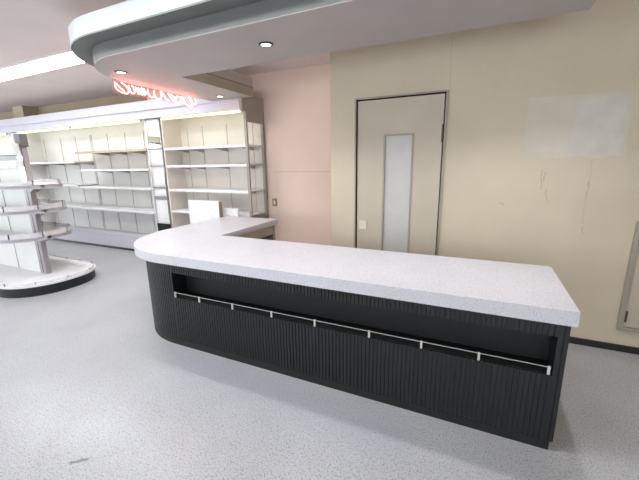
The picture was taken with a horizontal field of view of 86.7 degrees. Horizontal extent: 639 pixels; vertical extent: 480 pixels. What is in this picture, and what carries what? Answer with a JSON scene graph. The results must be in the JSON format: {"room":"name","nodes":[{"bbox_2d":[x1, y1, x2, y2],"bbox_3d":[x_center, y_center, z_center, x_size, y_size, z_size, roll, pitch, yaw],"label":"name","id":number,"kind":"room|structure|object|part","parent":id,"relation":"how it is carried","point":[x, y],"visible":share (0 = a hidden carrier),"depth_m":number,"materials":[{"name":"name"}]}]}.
{"room":"convenience store","nodes":[
{"label":"convenience store","id":0,"kind":"room"},
{"bbox_2d":[0,0,329,112],"bbox_3d":[-4.306,-1.716,2.074,16.600,0.100,8.300,5,14,25],"label":"ceiling","id":1,"kind":"structure","parent":0,"point":[29,29],"depth_m":4.02,"materials":[{"name":"white paint"}]},
{"bbox_2d":[0,63,51,81],"bbox_3d":[-4.627,-2.255,4.730,2.510,0.012,0.330,5,14,25],"label":"recessed light","id":2,"kind":"object","parent":1,"relation":"in","point":[19,70],"visible":0.97,"depth_m":4.40,"materials":[{"name":"white plastic"}]},
{"bbox_2d":[23,50,84,69],"bbox_3d":[-2.365,-2.055,3.685,2.490,0.012,0.330,5,14,25],"label":"recessed light","id":3,"kind":"object","parent":1,"relation":"in","point":[67,58],"visible":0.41,"depth_m":4.01,"materials":[{"name":"white plastic"}]},
{"bbox_2d":[68,0,595,100],"bbox_3d":[-0.201,-1.708,2.877,4.017,0.403,2.055,5,14,25],"label":"ceiling soffit","id":4,"kind":"object","parent":1,"relation":"in","point":[262,44],"depth_m":2.29,"materials":[{"name":"white paint"}]},
{"bbox_3d":[-1.807,-1.528,3.083,0.104,0.012,0.104,5,14,25],"label":"downlight","id":5,"kind":"part","parent":4,"relation":"part of","materials":[{"name":"white"}]},
{"bbox_2d":[112,79,196,106],"bbox_3d":[-1.823,-1.694,3.859,0.027,0.221,1.110,5,14,25],"label":"sign","id":6,"kind":"object","parent":4,"relation":"hanging from","point":[115,84],"visible":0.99,"depth_m":3.70,"materials":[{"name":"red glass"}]},
{"bbox_3d":[-1.092,-1.758,3.801,0.003,0.104,1.165,5,14,25],"label":"panel","id":7,"kind":"part","parent":4,"relation":"part of","materials":[{"name":"white paint"}]},
{"bbox_3d":[-0.201,-1.712,2.876,4.017,0.395,2.055,5,14,25],"label":"ceiling canopy","id":8,"kind":"part","parent":4,"relation":"part of","materials":[{"name":"white paint"}]},
{"bbox_2d":[0,63,331,245],"bbox_3d":[-4.725,-1.361,6.956,11.814,2.735,0.200,5,14,25],"label":"wall","id":9,"kind":"structure","parent":0,"point":[296,102],"depth_m":4.77,"materials":[{"name":"pink paint"}]},
{"bbox_2d":[12,106,38,117],"bbox_3d":[-6.125,-2.571,7.082,0.383,0.385,0.270,5,14,25],"label":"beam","id":10,"kind":"structure","parent":9,"relation":"attached to","point":[18,111],"depth_m":6.96,"materials":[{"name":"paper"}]},
{"bbox_2d":[0,96,245,135],"bbox_3d":[-4.551,-2.188,6.276,8.065,0.282,0.490,5,14,25],"label":"valance","id":11,"kind":"object","parent":9,"relation":"attached to","point":[133,112],"visible":0.94,"depth_m":5.40,"materials":[{"name":"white metal"}]},
{"bbox_3d":[-4.472,-2.220,6.496,8.020,0.045,0.020,5,14,25],"label":"rail","id":12,"kind":"part","parent":11,"relation":"part of","materials":[{"name":"purple metal"}]},
{"bbox_2d":[272,198,276,205],"bbox_3d":[-0.671,-0.564,5.063,0.080,0.115,0.016,5,14,25],"label":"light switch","id":13,"kind":"object","parent":9,"relation":"attached to","point":[274,200],"visible":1,"depth_m":5.06,"materials":[{"name":"beige plastic"}]},
{"bbox_2d":[295,171,330,171],"bbox_3d":[-0.050,-0.945,4.681,1.384,0.007,0.003,5,14,25],"label":"trim","id":14,"kind":"structure","parent":9,"relation":"attached to","point":[295,171],"depth_m":4.70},
{"bbox_2d":[0,239,638,479],"bbox_3d":[-4.260,1.049,2.700,16.600,0.100,8.300,5,14,25],"label":"floor","id":15,"kind":"structure","parent":0,"point":[90,389],"depth_m":2.05,"materials":[{"name":"plastic"}]},
{"bbox_2d":[0,132,15,142],"bbox_3d":[-7.270,-1.288,7.853,2.070,2.280,0.385,5,14,25],"label":"shelving unit","id":16,"kind":"object","parent":15,"relation":"on","point":[3,138],"visible":0.02,"depth_m":7.78,"materials":[{"name":"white metal"}]},
{"bbox_3d":[-7.191,-1.342,8.014,2.070,2.250,0.012,5,14,25],"label":"panel","id":17,"kind":"part","parent":16,"relation":"part of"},
{"bbox_2d":[0,134,95,297],"bbox_3d":[-4.795,-0.458,4.853,3.590,1.905,1.080,5,14,25],"label":"shelving","id":18,"kind":"object","parent":15,"relation":"on","point":[27,269],"visible":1,"depth_m":4.36,"materials":[{"name":"white metal"}]},
{"bbox_3d":[-4.967,-1.191,4.628,3.350,0.130,0.180,5,14,25],"label":"shelf","id":19,"kind":"part","parent":18,"relation":"part of","materials":[{"name":"white metal"}]},
{"bbox_3d":[-4.965,-1.027,4.665,3.350,0.073,0.180,5,14,25],"label":"shelf","id":20,"kind":"part","parent":18,"relation":"part of","materials":[{"name":"white metal"}]},
{"bbox_3d":[-5.040,-0.497,4.962,3.050,1.658,0.040,5,14,25],"label":"divider panel","id":21,"kind":"part","parent":18,"relation":"part of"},
{"bbox_3d":[-4.896,-0.788,4.824,3.380,0.035,0.720,5,14,25],"label":"shelf","id":22,"kind":"part","parent":18,"relation":"part of","materials":[{"name":"white metal"}]},
{"bbox_3d":[-3.643,-0.423,4.304,0.140,1.758,0.060,5,14,25],"label":"post","id":23,"kind":"part","parent":18,"relation":"part of","materials":[{"name":"grey metal"}]},
{"bbox_3d":[-4.913,-0.497,4.901,3.330,0.035,0.800,5,14,25],"label":"shelf","id":24,"kind":"part","parent":18,"relation":"part of","materials":[{"name":"white metal"}]},
{"bbox_3d":[-4.912,-0.171,4.976,3.320,0.035,0.840,5,14,25],"label":"shelf","id":25,"kind":"part","parent":18,"relation":"part of","materials":[{"name":"white metal"}]},
{"bbox_2d":[21,127,104,244],"bbox_3d":[-5.247,-1.110,6.918,1.740,2.280,0.385,5,14,25],"label":"shelving unit","id":26,"kind":"object","parent":15,"relation":"on","point":[52,156],"visible":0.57,"depth_m":7.04,"materials":[{"name":"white metal"}]},
{"bbox_3d":[-6.024,-1.180,7.282,0.020,2.280,0.353,5,14,25],"label":"panel","id":27,"kind":"part","parent":26,"relation":"part of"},
{"bbox_3d":[-5.334,-1.514,6.654,1.700,0.038,0.013,5,14,25],"label":"shelf","id":28,"kind":"part","parent":26,"relation":"part of","materials":[{"name":"white metal"}]},
{"bbox_3d":[-5.327,-1.094,6.749,1.700,0.038,0.013,5,14,25],"label":"shelf","id":29,"kind":"part","parent":26,"relation":"part of","materials":[{"name":"white metal"}]},
{"bbox_3d":[-5.242,-0.736,7.002,1.700,0.018,0.359,5,14,25],"label":"shelf","id":30,"kind":"part","parent":26,"relation":"part of","materials":[{"name":"white metal"}]},
{"bbox_3d":[-5.168,-1.164,7.079,1.740,2.250,0.012,5,14,25],"label":"panel","id":31,"kind":"part","parent":26,"relation":"part of","materials":[{"name":"white metal"}]},
{"bbox_3d":[-5.320,-0.690,6.841,1.700,0.038,0.013,5,14,25],"label":"shelf","id":32,"kind":"part","parent":26,"relation":"part of","materials":[{"name":"white metal"}]},
{"bbox_3d":[-5.248,-1.140,6.911,1.700,0.018,0.359,5,14,25],"label":"shelf","id":33,"kind":"part","parent":26,"relation":"part of","materials":[{"name":"white metal"}]},
{"bbox_2d":[75,117,159,250],"bbox_3d":[-3.564,-0.962,6.140,1.980,2.280,0.385,5,14,25],"label":"shelving unit","id":34,"kind":"object","parent":15,"relation":"on","point":[120,152],"visible":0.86,"depth_m":6.31,"materials":[{"name":"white metal"}]},
{"bbox_3d":[-3.635,-1.525,5.832,1.900,0.038,0.013,5,14,25],"label":"shelf","id":35,"kind":"part","parent":34,"relation":"part of","materials":[{"name":"brown wood"}]},
{"bbox_3d":[-3.594,-1.214,5.885,1.820,0.038,0.013,5,14,25],"label":"shelf","id":36,"kind":"part","parent":34,"relation":"part of","materials":[{"name":"white metal"}]},
{"bbox_3d":[-3.643,-0.917,5.978,1.940,0.038,0.013,5,14,25],"label":"shelf","id":37,"kind":"part","parent":34,"relation":"part of","materials":[{"name":"white metal"}]},
{"bbox_3d":[-3.637,-0.532,6.065,1.940,0.038,0.013,5,14,25],"label":"shelf","id":38,"kind":"part","parent":34,"relation":"part of","materials":[{"name":"white metal"}]},
{"bbox_3d":[-3.558,-0.578,6.227,1.940,0.018,0.359,5,14,25],"label":"shelf","id":39,"kind":"part","parent":34,"relation":"part of","materials":[{"name":"white metal"}]},
{"bbox_3d":[-3.565,-0.963,6.139,1.940,0.018,0.359,5,14,25],"label":"shelf","id":40,"kind":"part","parent":34,"relation":"part of","materials":[{"name":"white metal"}]},
{"bbox_3d":[-3.485,-1.015,6.301,1.980,2.250,0.012,5,14,25],"label":"panel","id":41,"kind":"part","parent":34,"relation":"part of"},
{"bbox_3d":[-2.676,-0.885,5.734,0.020,2.280,0.353,5,14,25],"label":"panel","id":42,"kind":"part","parent":34,"relation":"part of","materials":[{"name":"white metal"}]},
{"bbox_2d":[145,118,172,230],"bbox_3d":[-2.566,-0.808,5.544,0.310,2.210,0.120,5,14,25],"label":"column","id":43,"kind":"structure","parent":15,"relation":"on","point":[153,126],"depth_m":5.44,"materials":[{"name":"silver metal"}]},
{"bbox_3d":[-2.600,-1.787,5.285,0.286,0.145,0.009,5,14,25],"label":"white panel","id":44,"kind":"part","parent":43,"relation":"part of","materials":[{"name":"white"}]},
{"bbox_2d":[147,131,160,148],"bbox_3d":[-2.597,-1.575,5.332,0.286,0.260,0.007,5,14,25],"label":"mirror","id":45,"kind":"object","parent":43,"relation":"on","point":[153,137],"depth_m":5.33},
{"bbox_3d":[-2.583,-1.323,5.385,0.230,0.225,0.011,5,14,25],"label":"white panel","id":46,"kind":"part","parent":43,"relation":"part of","materials":[{"name":"white"}]},
{"bbox_3d":[-2.578,-1.020,5.453,0.230,0.285,0.011,5,14,25],"label":"white panel","id":47,"kind":"part","parent":43,"relation":"part of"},
{"bbox_3d":[-2.574,-0.777,5.508,0.230,0.105,0.011,5,14,25],"label":"white panel","id":48,"kind":"part","parent":43,"relation":"part of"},
{"bbox_3d":[-2.569,-0.474,5.577,0.230,0.365,0.011,5,14,25],"label":"white panel","id":49,"kind":"part","parent":43,"relation":"part of","materials":[{"name":"white"}]},
{"bbox_2d":[188,200,222,223],"bbox_3d":[-1.665,-0.088,5.040,0.578,0.999,0.070,5,14,25],"label":"board","id":50,"kind":"object","parent":15,"relation":"on","point":[199,210],"visible":0.4,"depth_m":4.93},
{"bbox_2d":[160,97,268,227],"bbox_3d":[-1.613,-0.846,5.214,1.645,2.400,0.425,5,14,25],"label":"shelving unit","id":51,"kind":"object","parent":15,"relation":"on","point":[221,157],"visible":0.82,"depth_m":5.27,"materials":[{"name":"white metal"}]},
{"bbox_3d":[-2.341,-0.856,5.579,0.020,2.280,0.353,5,14,25],"label":"panel","id":52,"kind":"part","parent":51,"relation":"part of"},
{"bbox_3d":[-1.704,-1.350,4.940,1.570,0.038,0.013,5,14,25],"label":"shelf","id":53,"kind":"part","parent":51,"relation":"part of","materials":[{"name":"white metal"}]},
{"bbox_3d":[-1.699,-1.093,4.998,1.570,0.038,0.013,5,14,25],"label":"shelf","id":54,"kind":"part","parent":51,"relation":"part of","materials":[{"name":"white metal"}]},
{"bbox_3d":[-1.693,-0.733,5.080,1.570,0.038,0.013,5,14,25],"label":"shelf","id":55,"kind":"part","parent":51,"relation":"part of","materials":[{"name":"white metal"}]},
{"bbox_3d":[-1.688,-0.404,5.154,1.570,0.038,0.013,5,14,25],"label":"shelf","id":56,"kind":"part","parent":51,"relation":"part of","materials":[{"name":"white metal"}]},
{"bbox_3d":[-1.615,-0.779,5.241,1.570,0.018,0.359,5,14,25],"label":"shelf","id":57,"kind":"part","parent":51,"relation":"part of","materials":[{"name":"white metal"}]},
{"bbox_3d":[-1.609,-0.450,5.315,1.570,0.018,0.359,5,14,25],"label":"shelf","id":58,"kind":"part","parent":51,"relation":"part of","materials":[{"name":"white metal"}]},
{"bbox_3d":[-1.544,-0.845,5.404,1.610,2.250,0.012,5,14,25],"label":"panel","id":59,"kind":"part","parent":51,"relation":"part of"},
{"bbox_3d":[-1.625,-1.396,5.101,1.570,0.018,0.359,5,14,25],"label":"shelf","id":60,"kind":"part","parent":51,"relation":"part of","materials":[{"name":"white metal"}]},
{"bbox_3d":[-0.887,-0.782,4.878,0.040,2.400,0.425,5,14,25],"label":"frame","id":61,"kind":"part","parent":51,"relation":"part of","materials":[{"name":"white metal"}]},
{"bbox_2d":[222,208,238,216],"bbox_3d":[-1.361,-0.028,5.000,0.470,0.890,0.025,5,14,25],"label":"board","id":62,"kind":"object","parent":15,"relation":"on","point":[226,211],"visible":0.24,"depth_m":4.86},
{"bbox_2d":[134,216,579,449],"bbox_3d":[-0.025,0.392,3.245,3.632,0.803,1.866,5,14,25],"label":"counter","id":63,"kind":"object","parent":15,"relation":"on","point":[481,345],"depth_m":2.17,"materials":[{"name":"grey laminate"}]},
{"bbox_3d":[-0.858,0.143,4.579,0.610,0.727,0.040,5,14,25],"label":"panel","id":64,"kind":"part","parent":63,"relation":"part of","materials":[{"name":"brown wood"}]},
{"bbox_2d":[134,216,579,319],"bbox_3d":[-0.032,0.018,3.160,3.632,0.037,1.866,5,14,25],"label":"countertop","id":65,"kind":"structure","parent":63,"relation":"on","point":[537,289],"depth_m":2.31,"materials":[{"name":"white stone"}]},
{"bbox_3d":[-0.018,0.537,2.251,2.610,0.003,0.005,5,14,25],"label":"recess rail","id":66,"kind":"part","parent":63,"relation":"part of","materials":[{"name":"metal"}]},
{"bbox_2d":[330,0,638,347],"bbox_3d":[2.555,-0.588,3.008,4.786,2.735,1.282,5,14,25],"label":"wall","id":67,"kind":"structure","parent":0,"point":[577,218],"depth_m":2.72,"materials":[{"name":"beige paint"}]},
{"bbox_2d":[356,101,358,247],"bbox_3d":[0.385,-0.309,3.440,0.014,2.070,0.020,5,14,25],"label":"trim","id":68,"kind":"structure","parent":67,"relation":"attached to","point":[358,101],"depth_m":3.30,"materials":[{"name":"black metal"}]},
{"bbox_2d":[354,89,448,255],"bbox_3d":[0.736,-0.281,3.258,0.826,2.084,0.072,5,14,25],"label":"door frame","id":69,"kind":"structure","parent":67,"relation":"attached to","point":[447,90],"depth_m":3.08,"materials":[{"name":"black metal"}]},
{"bbox_2d":[357,93,445,255],"bbox_3d":[0.734,-0.268,3.249,0.776,2.052,0.052,5,14,25],"label":"door","id":70,"kind":"structure","parent":67,"relation":"in","point":[400,140],"depth_m":3.16,"materials":[{"name":"beige wood"}]},
{"bbox_3d":[0.434,-0.153,3.405,0.077,0.090,0.008,5,14,25],"label":"lock plate","id":71,"kind":"part","parent":70,"relation":"part of","materials":[{"name":"beige metal"}]},
{"bbox_3d":[0.738,-0.264,3.252,0.243,1.415,0.008,5,14,25],"label":"pane","id":72,"kind":"part","parent":70,"relation":"part of","materials":[{"name":"white glass"}]},
{"bbox_3d":[0.738,-0.264,3.251,0.275,1.447,0.038,5,14,25],"label":"pane frame","id":73,"kind":"part","parent":70,"relation":"part of","materials":[{"name":"beige metal"}]},
{"bbox_2d":[520,91,633,157],"bbox_3d":[1.902,-0.844,2.534,0.662,0.465,0.003,5,14,25],"label":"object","id":74,"kind":"object","parent":67,"relation":"attached to","point":[596,125],"visible":1,"depth_m":2.52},
{"bbox_2d":[569,336,638,354],"bbox_3d":[2.206,0.844,2.778,4.598,0.055,0.012,5,14,25],"label":"baseboard","id":75,"kind":"structure","parent":67,"relation":"attached to","point":[574,340],"depth_m":2.73,"materials":[{"name":"black plastic"}]},
{"bbox_2d":[616,221,638,332],"bbox_3d":[2.587,0.305,2.457,0.564,0.861,0.032,5,14,25],"label":"hatch","id":76,"kind":"object","parent":67,"relation":"attached to","point":[628,315],"visible":1,"depth_m":2.58,"materials":[{"name":"beige metal"}]},
{"bbox_3d":[2.590,0.304,2.462,0.488,0.795,0.017,5,14,25],"label":"hatch door","id":77,"kind":"part","parent":76,"relation":"part of","materials":[{"name":"beige metal"}]}
]}

